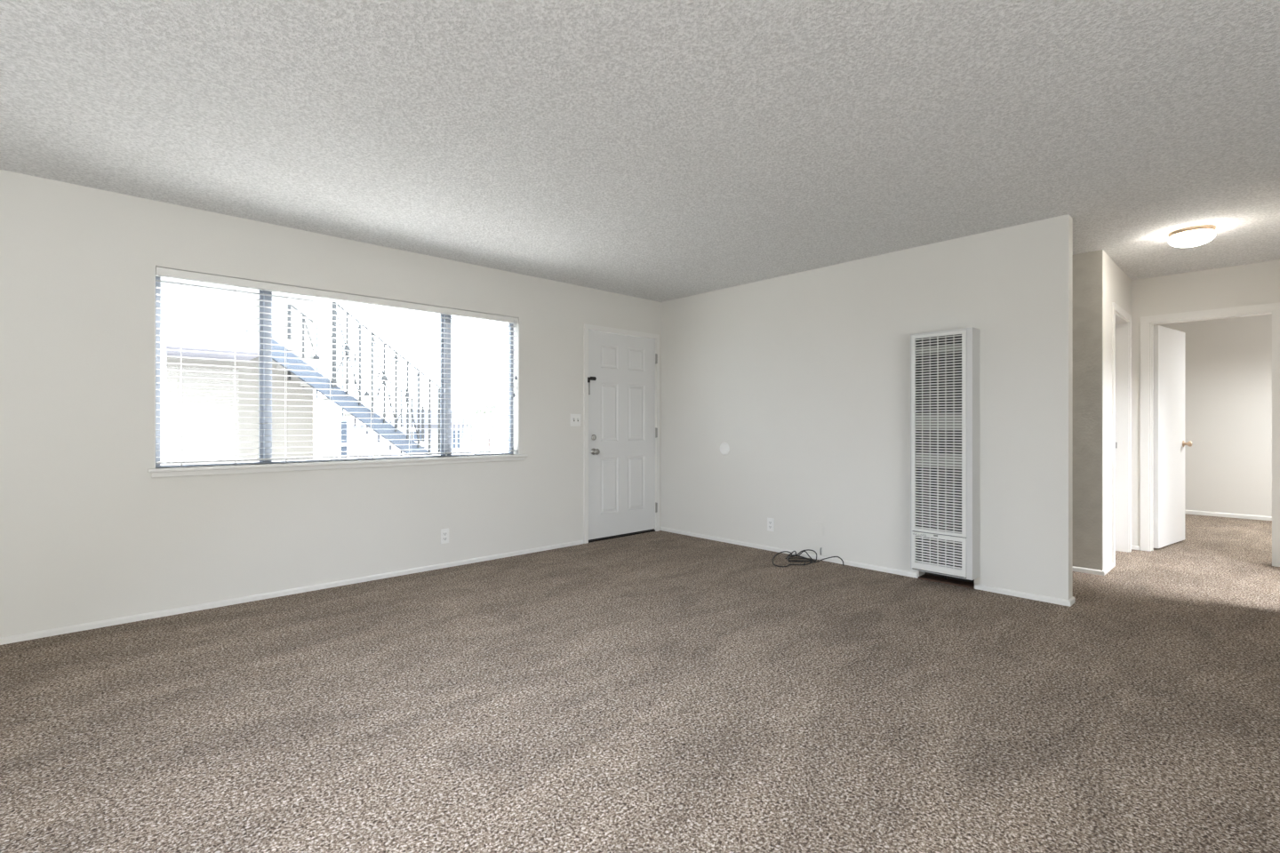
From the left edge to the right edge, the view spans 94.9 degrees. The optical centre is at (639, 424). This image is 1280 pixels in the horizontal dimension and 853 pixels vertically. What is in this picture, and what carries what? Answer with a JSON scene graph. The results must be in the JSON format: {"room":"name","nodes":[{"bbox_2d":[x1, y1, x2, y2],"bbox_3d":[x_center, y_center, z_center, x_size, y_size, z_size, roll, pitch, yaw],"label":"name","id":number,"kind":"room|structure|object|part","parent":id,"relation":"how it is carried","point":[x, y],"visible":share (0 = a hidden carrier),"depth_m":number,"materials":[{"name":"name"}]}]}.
{"room":"empty living room","nodes":[
{"label":"empty living room","id":0,"kind":"room"},
{"bbox_2d":[0,169,661,637],"bbox_3d":[-2.289,-0.091,4.040,6.956,2.440,0.140,0,0,-43],"label":"wall","id":1,"kind":"structure","parent":0,"point":[87,534],"depth_m":3.54,"materials":[{"name":"paint"}]},
{"bbox_2d":[0,540,583,645],"bbox_3d":[-2.623,1.111,3.624,5.700,0.036,0.012,0,0,-43],"label":"baseboard","id":2,"kind":"structure","parent":1,"relation":"attached to","point":[27,636],"depth_m":3.74,"materials":[{"name":"white paint"}]},
{"bbox_2d":[147,264,527,478],"bbox_3d":[-1.961,-0.312,4.310,2.540,1.242,0.161,0,0,-43],"label":"window","id":3,"kind":"structure","parent":1,"relation":"in","point":[514,421],"depth_m":3.92,"materials":[{"name":"silver metal"}]},
{"bbox_2d":[155,266,518,465],"bbox_3d":[-1.959,-0.341,4.283,2.430,1.172,0.073,0,0,-43],"label":"blind","id":4,"kind":"object","parent":3,"relation":"attached to","point":[162,272],"visible":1,"depth_m":4.04,"materials":[{"name":"white paint"}]},
{"bbox_3d":[-2.769,-0.319,3.546,0.012,1.129,0.043,0,0,-43],"label":"ladder cord","id":5,"kind":"part","parent":4,"relation":"part of","materials":[{"name":"white fabric"}]},
{"bbox_3d":[-2.570,-0.319,3.731,0.012,1.129,0.043,0,0,-43],"label":"ladder cord","id":6,"kind":"part","parent":4,"relation":"part of","materials":[{"name":"white fabric"}]},
{"bbox_3d":[-2.364,-0.319,3.923,0.012,1.129,0.043,0,0,-43],"label":"ladder cord","id":7,"kind":"part","parent":4,"relation":"part of","materials":[{"name":"white fabric"}]},
{"bbox_3d":[-1.966,-0.904,4.290,2.430,0.045,0.054,0,0,-43],"label":"head rail","id":8,"kind":"part","parent":4,"relation":"part of","materials":[{"name":"white paint"}]},
{"bbox_3d":[-1.968,0.226,4.292,2.422,0.010,0.040,0,0,-43],"label":"rail","id":9,"kind":"part","parent":4,"relation":"part of","materials":[{"name":"grey plastic"}]},
{"bbox_3d":[-1.960,-0.319,4.299,0.012,1.129,0.043,0,0,-43],"label":"ladder cord","id":10,"kind":"part","parent":4,"relation":"part of","materials":[{"name":"white fabric"}]},
{"bbox_3d":[-1.755,-0.319,4.490,0.012,1.129,0.043,0,0,-43],"label":"ladder cord","id":11,"kind":"part","parent":4,"relation":"part of","materials":[{"name":"white fabric"}]},
{"bbox_3d":[-1.947,0.267,4.295,2.540,0.021,0.120,0,0,-43],"label":"sill","id":12,"kind":"part","parent":3,"relation":"part of","materials":[{"name":"white paint"}]},
{"bbox_2d":[440,528,448,543],"bbox_3d":[-1.539,0.880,4.636,0.070,0.116,0.008,0,0,-43],"label":"wall outlet","id":13,"kind":"object","parent":1,"relation":"attached to","point":[444,532],"visible":1,"depth_m":4.63,"materials":[{"name":"white plastic"}]},
{"bbox_2d":[570,414,581,426],"bbox_3d":[-0.597,-0.045,5.505,0.120,0.116,0.020,0,0,-43],"label":"light switch","id":14,"kind":"object","parent":1,"relation":"attached to","point":[575,419],"visible":1,"depth_m":5.50,"materials":[{"name":"white plastic"}]},
{"bbox_2d":[584,323,659,543],"bbox_3d":[-0.193,0.085,5.947,1.005,2.087,0.204,0,0,-43],"label":"door","id":15,"kind":"structure","parent":1,"relation":"in","point":[621,367],"depth_m":5.91,"materials":[{"name":"white paint"}]},
{"bbox_3d":[-0.426,0.259,5.639,0.062,0.062,0.070,0,0,-43],"label":"knob","id":16,"kind":"part","parent":15,"relation":"part of","materials":[{"name":"silver metal"}]},
{"bbox_2d":[0,513,1279,852],"bbox_3d":[2.247,1.188,3.384,12.700,0.120,7.290,0,0,-43],"label":"floor","id":17,"kind":"structure","parent":0,"point":[660,692],"depth_m":2.33,"materials":[{"name":"brown carpet"}]},
{"bbox_2d":[772,549,844,567],"bbox_3d":[1.284,1.083,4.764,0.412,0.092,0.606,0,0,-43],"label":"coiled cable","id":18,"kind":"object","parent":17,"relation":"on","point":[811,560],"visible":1,"depth_m":4.85,"materials":[{"name":"black plastic"}]},
{"bbox_2d":[0,0,1279,302],"bbox_3d":[2.247,-1.371,3.384,12.700,0.120,7.290,0,0,-43],"label":"ceiling","id":19,"kind":"structure","parent":0,"point":[656,150],"depth_m":2.51,"materials":[{"name":"white paint"}]},
{"bbox_2d":[1168,224,1215,247],"bbox_3d":[3.725,-1.260,3.968,0.238,0.104,0.238,0,0,-43],"label":"ceiling light","id":20,"kind":"object","parent":19,"relation":"attached to","point":[1195,236],"visible":1,"depth_m":3.90,"materials":[{"name":"white glass"}]},
{"bbox_2d":[661,214,1072,599],"bbox_3d":[1.486,-0.091,5.009,0.110,2.440,3.587,0,0,-43],"label":"wall","id":21,"kind":"structure","parent":0,"point":[804,377],"depth_m":4.59,"materials":[{"name":"paint"}]},
{"bbox_2d":[720,442,729,455],"bbox_3d":[0.811,0.231,5.647,0.008,0.122,0.122,0,0,-43],"label":"round cover plate","id":22,"kind":"object","parent":21,"relation":"attached to","point":[724,449],"visible":1,"depth_m":5.64,"materials":[{"name":"white plastic"}]},
{"bbox_2d":[767,518,774,531],"bbox_3d":[1.169,0.895,5.262,0.008,0.116,0.070,0,0,-43],"label":"wall outlet","id":23,"kind":"object","parent":21,"relation":"attached to","point":[770,521],"visible":1,"depth_m":5.26,"materials":[{"name":"white plastic"}]},
{"bbox_2d":[660,527,918,578],"bbox_3d":[1.131,1.111,5.301,0.012,0.036,2.674,0,0,-43],"label":"baseboard","id":24,"kind":"structure","parent":21,"relation":"attached to","point":[707,537],"depth_m":5.02,"materials":[{"name":"white paint"}]},
{"bbox_2d":[910,327,979,580],"bbox_3d":[2.154,0.233,4.139,0.235,1.767,0.407,0,0,-43],"label":"wall heater","id":25,"kind":"object","parent":21,"relation":"attached to","point":[945,364],"visible":1,"depth_m":4.07,"materials":[{"name":"white metal"}]},
{"bbox_2d":[911,330,966,537],"bbox_3d":[2.069,0.061,4.076,0.016,1.390,0.358,0,0,-43],"label":"grille","id":26,"kind":"object","parent":25,"relation":"attached to","point":[945,420],"depth_m":4.07,"materials":[{"name":"white metal"}]},
{"bbox_2d":[911,531,966,577],"bbox_3d":[2.069,0.893,4.076,0.017,0.262,0.358,0,0,-43],"label":"grille","id":27,"kind":"object","parent":25,"relation":"attached to","point":[935,569],"depth_m":4.06,"materials":[{"name":"grey metal"}]},
{"bbox_2d":[918,574,974,589],"bbox_3d":[2.209,1.123,4.216,0.128,0.012,0.366,0,0,-43],"label":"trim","id":28,"kind":"structure","parent":21,"relation":"attached to","point":[959,583],"depth_m":4.21,"materials":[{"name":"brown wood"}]},
{"bbox_2d":[924,572,974,583],"bbox_3d":[2.255,0.974,4.259,0.005,0.286,0.366,0,0,-43],"label":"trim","id":29,"kind":"structure","parent":21,"relation":"attached to","point":[927,573],"depth_m":4.25,"materials":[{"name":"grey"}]},
{"bbox_2d":[974,584,1068,606],"bbox_3d":[2.484,1.111,3.848,0.012,0.036,0.529,0,0,-43],"label":"baseboard","id":30,"kind":"structure","parent":21,"relation":"attached to","point":[1042,598],"depth_m":3.83,"materials":[{"name":"white paint"}]},
{"bbox_2d":[1068,596,1075,607],"bbox_3d":[2.713,1.111,3.692,0.134,0.036,0.012,0,0,-43],"label":"baseboard","id":31,"kind":"structure","parent":21,"relation":"attached to","point":[1072,600],"depth_m":3.68,"materials":[{"name":"white paint"}]},
{"bbox_2d":[1072,249,1102,570],"bbox_3d":[2.896,-0.091,5.062,0.063,2.440,1.738,0,0,-43],"label":"wall","id":32,"kind":"structure","parent":0,"point":[1087,267],"depth_m":4.47,"materials":[{"name":"grey paint"}]},
{"bbox_2d":[1072,566,1102,575],"bbox_3d":[2.903,1.111,4.998,0.012,0.036,1.641,0,0,-43],"label":"baseboard","id":33,"kind":"structure","parent":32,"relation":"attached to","point":[1075,569],"depth_m":4.46,"materials":[{"name":"white paint"}]},
{"bbox_2d":[1102,249,1131,570],"bbox_3d":[3.931,-0.091,4.902,1.357,2.440,0.100,0,0,-43],"label":"wall","id":34,"kind":"structure","parent":0,"point":[1116,285],"depth_m":4.55,"materials":[{"name":"paint"}]},
{"bbox_2d":[1102,562,1113,575],"bbox_3d":[3.607,1.111,4.524,0.395,0.036,0.012,0,0,-43],"label":"baseboard","id":35,"kind":"structure","parent":34,"relation":"attached to","point":[1110,566],"depth_m":4.50,"materials":[{"name":"white paint"}]},
{"bbox_2d":[1112,302,1131,567],"bbox_3d":[4.013,0.079,5.001,0.850,2.100,0.158,0,0,-43],"label":"door","id":36,"kind":"structure","parent":34,"relation":"in","point":[1121,319],"depth_m":5.21,"materials":[{"name":"white paint"}]},
{"bbox_2d":[1131,259,1279,546],"bbox_3d":[5.063,-0.091,4.763,0.110,2.440,5.130,0,0,-43],"label":"wall","id":37,"kind":"structure","parent":0,"point":[1254,284],"depth_m":5.08,"materials":[{"name":"paint"}]},
{"bbox_2d":[1131,545,1140,550],"bbox_3d":[4.476,1.111,5.303,0.012,0.036,0.057,0,0,-43],"label":"baseboard","id":38,"kind":"structure","parent":37,"relation":"attached to","point":[1135,548],"depth_m":5.30,"materials":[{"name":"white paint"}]},
{"bbox_2d":[1140,302,1279,567],"bbox_3d":[5.112,0.080,5.255,0.879,2.098,0.876,0,0,-43],"label":"door","id":39,"kind":"structure","parent":37,"relation":"in","point":[1163,444],"depth_m":5.29,"materials":[{"name":"white paint"}]},
{"bbox_3d":[5.256,0.183,5.639,0.060,0.060,0.064,0,0,-33],"label":"knob","id":40,"kind":"part","parent":39,"relation":"part of","materials":[{"name":"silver metal"}]},
{"bbox_2d":[1153,313,1271,516],"bbox_3d":[7.355,-0.091,7.054,0.120,2.440,4.900,0,0,-43],"label":"wall","id":41,"kind":"structure","parent":0,"point":[1228,361],"depth_m":7.16,"materials":[{"name":"paint"}]},
{"bbox_2d":[1184,510,1271,520],"bbox_3d":[7.307,1.103,7.009,0.012,0.050,4.700,0,0,-43],"label":"baseboard","id":42,"kind":"structure","parent":41,"relation":"attached to","point":[1188,512],"depth_m":7.15,"materials":[{"name":"white paint"}]},
{"label":"outside","id":43,"kind":"structure","parent":0,"visible":0},
{"bbox_2d":[313,440,508,459],"bbox_3d":[-6.651,1.379,27.685,52.000,0.200,40.414,0,0,-43],"label":"ground","id":44,"kind":"structure","parent":43,"point":[317,447],"depth_m":30.72,"materials":[{"name":"concrete"}]},
{"bbox_2d":[160,277,313,464],"bbox_3d":[-8.336,-0.471,6.039,8.230,3.500,4.000,0,0,-43],"label":"building","id":45,"kind":"structure","parent":44,"relation":"on","point":[227,438],"depth_m":6.76,"materials":[{"name":"beige paint"}]},
{"bbox_2d":[160,324,437,465],"bbox_3d":[-3.388,0.091,7.168,4.211,2.374,1.110,0,0,-43],"label":"staircase","id":46,"kind":"structure","parent":44,"relation":"on","point":[386,430],"depth_m":6.17,"materials":[{"name":"blue metal"}]},
{"bbox_3d":[-4.489,0.274,5.481,0.100,2.010,0.100,0,0,-43],"label":"post","id":47,"kind":"part","parent":46,"relation":"part of","materials":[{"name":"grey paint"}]},
{"bbox_2d":[288,304,423,456],"bbox_3d":[-3.663,-0.401,7.712,1.677,2.156,0.040,0,0,-43],"label":"stair railing","id":48,"kind":"object","parent":46,"relation":"attached to","point":[316,356],"visible":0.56,"depth_m":7.66,"materials":[{"name":"black metal"}]},
{"bbox_3d":[-3.663,-0.863,7.712,1.659,1.232,0.014,0,0,-43],"label":"handrail","id":49,"kind":"part","parent":48,"relation":"part of","materials":[{"name":"black metal"}]},
{"bbox_2d":[331,301,440,455],"bbox_3d":[-2.900,-0.437,6.824,1.240,1.827,0.040,0,0,-43],"label":"stair railing","id":50,"kind":"object","parent":46,"relation":"attached to","point":[333,312],"visible":0.76,"depth_m":6.77,"materials":[{"name":"black metal"}]},
{"bbox_3d":[-2.900,-0.898,6.824,1.214,0.905,0.021,0,0,-43],"label":"handrail","id":51,"kind":"part","parent":50,"relation":"part of","materials":[{"name":"black metal"}]},
{"bbox_2d":[332,420,415,458],"bbox_3d":[-5.196,0.594,11.559,1.550,1.370,0.080,0,0,-43],"label":"picket fence","id":52,"kind":"object","parent":44,"relation":"on","point":[343,443],"visible":0.23,"depth_m":11.26,"materials":[{"name":"grey paint"}]},
{"bbox_3d":[-5.196,0.373,11.559,1.550,0.070,0.080,0,0,-43],"label":"fence rail","id":53,"kind":"part","parent":52,"relation":"part of","materials":[{"name":"grey paint"}]},
{"bbox_2d":[347,409,481,458],"bbox_3d":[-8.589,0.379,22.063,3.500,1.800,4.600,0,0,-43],"label":"house","id":54,"kind":"structure","parent":44,"relation":"on","point":[434,417],"depth_m":20.65,"materials":[{"name":"grey paint"}]},
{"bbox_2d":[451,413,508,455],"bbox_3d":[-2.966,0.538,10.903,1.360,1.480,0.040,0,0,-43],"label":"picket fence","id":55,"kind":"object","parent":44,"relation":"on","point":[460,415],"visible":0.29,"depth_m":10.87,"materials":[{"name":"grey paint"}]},
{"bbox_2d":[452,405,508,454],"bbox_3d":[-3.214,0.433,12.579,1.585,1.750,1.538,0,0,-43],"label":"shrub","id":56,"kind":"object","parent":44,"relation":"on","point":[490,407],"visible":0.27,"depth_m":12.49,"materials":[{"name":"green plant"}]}
]}

